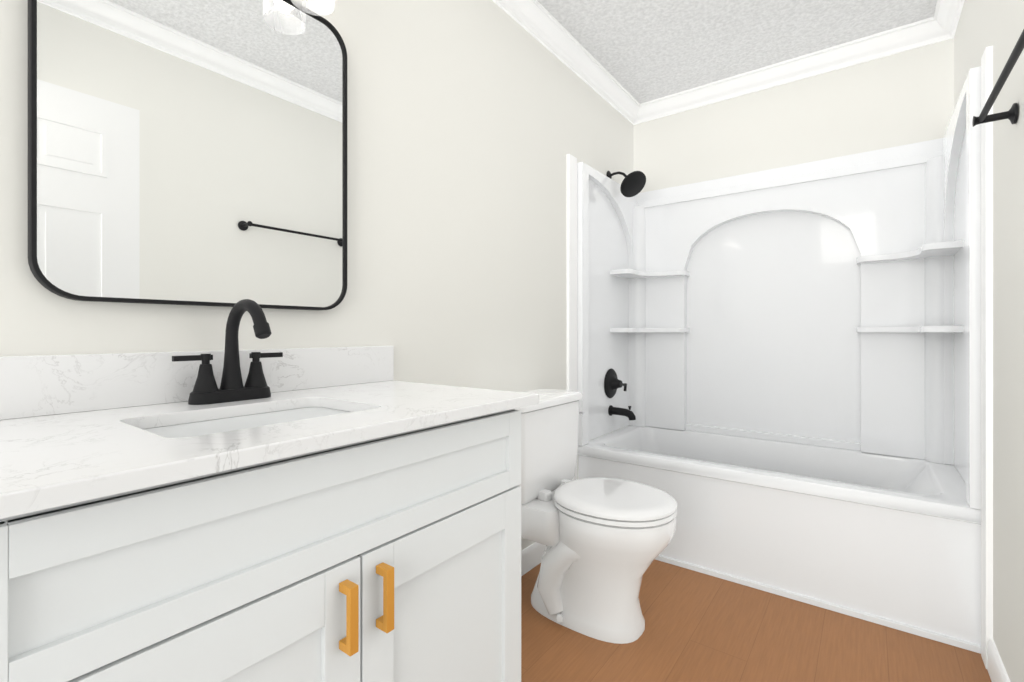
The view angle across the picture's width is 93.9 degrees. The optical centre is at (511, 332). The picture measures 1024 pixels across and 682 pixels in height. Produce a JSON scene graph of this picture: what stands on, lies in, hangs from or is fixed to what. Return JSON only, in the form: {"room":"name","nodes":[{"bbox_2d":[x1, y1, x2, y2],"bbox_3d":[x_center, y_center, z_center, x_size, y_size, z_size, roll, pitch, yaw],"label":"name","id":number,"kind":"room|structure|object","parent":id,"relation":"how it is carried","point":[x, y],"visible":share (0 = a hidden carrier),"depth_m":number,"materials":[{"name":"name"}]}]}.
{"room":"bathroom","nodes":[
{"label":"bathroom","id":0,"kind":"room"},
{"bbox_2d":[0,0,633,550],"bbox_3d":[-0.179,-0.185,1.867,0.100,2.470,3.280,0,0,37],"label":"wall","id":1,"kind":"structure","parent":0,"point":[472,124],"depth_m":1.65,"materials":[{"name":"paint"}]},
{"bbox_2d":[28,0,346,309],"bbox_3d":[-0.666,-0.455,1.103,0.028,0.790,0.637,0,0,37],"label":"mirror","id":2,"kind":"object","parent":1,"relation":"attached to","point":[188,152],"visible":1,"depth_m":1.04,"materials":[{"name":"black mirror"}]},
{"bbox_2d":[291,0,334,15],"bbox_3d":[-0.621,-0.957,1.069,0.141,0.257,0.500,0,0,37],"label":"sconce","id":3,"kind":"object","parent":1,"relation":"attached to","point":[308,6],"visible":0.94,"depth_m":1.24,"materials":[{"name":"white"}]},
{"bbox_2d":[521,154,576,575],"bbox_3d":[-0.031,0.080,1.969,0.016,1.940,1.196,0,0,37],"label":"trim","id":4,"kind":"structure","parent":1,"relation":"attached to","point":[531,556],"depth_m":2.39,"materials":[{"name":"white wood"}]},
{"bbox_2d":[492,0,643,124],"bbox_3d":[-0.110,-1.376,1.815,0.074,0.088,3.080,0,0,37],"label":"crown molding","id":5,"kind":"structure","parent":1,"relation":"attached to","point":[539,22],"depth_m":2.35,"materials":[{"name":"white wood"}]},
{"bbox_2d":[606,171,645,196],"bbox_3d":[0.639,-0.852,2.697,0.218,0.170,0.151,0,0,37],"label":"shower head","id":6,"kind":"object","parent":1,"relation":"attached to","point":[633,183],"visible":0.98,"depth_m":2.66},
{"bbox_2d":[537,0,936,103],"bbox_3d":[0.470,-1.470,1.383,1.720,0.100,3.280,0,0,37],"label":"ceiling","id":7,"kind":"structure","parent":0,"point":[641,51],"depth_m":2.26,"materials":[{"name":"white paint"}]},
{"bbox_2d":[521,559,991,681],"bbox_3d":[0.470,1.100,1.383,1.720,0.100,3.280,0,0,37],"label":"floor","id":8,"kind":"structure","parent":0,"point":[700,627],"depth_m":1.60,"materials":[{"name":"wood"}]},
{"bbox_2d":[0,346,538,681],"bbox_3d":[-0.448,0.546,0.950,0.563,1.008,0.964,0,0,37],"label":"bathroom vanity","id":9,"kind":"object","parent":8,"relation":"on","point":[340,514],"visible":1,"depth_m":0.75,"materials":[{"name":"white paint"}]},
{"bbox_2d":[172,299,282,404],"bbox_3d":[-0.570,0.039,1.021,0.186,0.220,0.224,0,0,37],"label":"faucet","id":10,"kind":"object","parent":9,"relation":"on","point":[232,388],"visible":1,"depth_m":1.04,"materials":[{"name":"black metal"}]},
{"bbox_2d":[515,389,676,643],"bbox_3d":[0.270,0.652,1.800,0.682,0.796,0.490,0,0,37],"label":"toilet","id":11,"kind":"object","parent":8,"relation":"on","point":[606,541],"visible":0.94,"depth_m":1.68,"materials":[{"name":"white ceramic"}]},
{"bbox_2d":[577,66,980,653],"bbox_3d":[1.161,0.090,2.311,1.516,1.920,0.762,0,0,37],"label":"bathtub","id":12,"kind":"object","parent":8,"relation":"on","point":[790,355],"visible":0.92,"depth_m":2.30,"materials":[{"name":"white plastic"}]},
{"bbox_2d":[604,369,626,397],"bbox_3d":[0.598,0.295,2.749,0.068,0.172,0.175,0,0,37],"label":"shower valve","id":13,"kind":"object","parent":12,"relation":"attached to","point":[612,383],"visible":1,"depth_m":2.73,"materials":[{"name":"black metal"}]},
{"bbox_2d":[608,405,635,419],"bbox_3d":[0.631,0.455,2.723,0.153,0.080,0.059,0,0,37],"label":"tub spout","id":14,"kind":"object","parent":12,"relation":"attached to","point":[629,414],"visible":1,"depth_m":2.71,"materials":[{"name":"black metal"}]},
{"bbox_2d":[634,38,953,192],"bbox_3d":[1.420,-0.185,2.658,1.720,2.470,0.100,0,0,37],"label":"wall","id":15,"kind":"structure","parent":0,"point":[901,98],"depth_m":2.50,"materials":[{"name":"paint"}]},
{"bbox_2d":[640,18,939,122],"bbox_3d":[1.372,-1.376,2.585,1.350,0.088,0.074,0,0,37],"label":"crown molding","id":16,"kind":"structure","parent":15,"relation":"attached to","point":[914,35],"depth_m":2.49,"materials":[{"name":"white wood"}]},
{"bbox_2d":[954,0,1023,681],"bbox_3d":[1.119,-0.185,0.899,0.100,2.470,3.280,0,0,37],"label":"wall","id":17,"kind":"structure","parent":0,"point":[997,25],"depth_m":1.34,"materials":[{"name":"paint"}]},
{"bbox_2d":[928,0,964,42],"bbox_3d":[1.050,-1.376,0.951,0.074,0.088,3.080,0,0,37],"label":"crown molding","id":18,"kind":"structure","parent":17,"relation":"attached to","point":[944,23],"depth_m":2.10,"materials":[{"name":"white wood"}]},
{"bbox_2d":[981,46,1009,681],"bbox_3d":[0.842,0.080,0.624,0.016,1.940,2.308,0,0,37],"label":"trim","id":19,"kind":"structure","parent":17,"relation":"attached to","point":[993,663],"depth_m":1.49,"materials":[{"name":"white wood"}]},
{"bbox_2d":[972,29,1023,126],"bbox_3d":[1.102,-0.570,1.031,0.080,0.052,0.643,0,0,37],"label":"towel rail","id":20,"kind":"object","parent":17,"relation":"attached to","point":[1011,114],"visible":1,"depth_m":1.16,"materials":[{"name":"black metal"}]}
]}

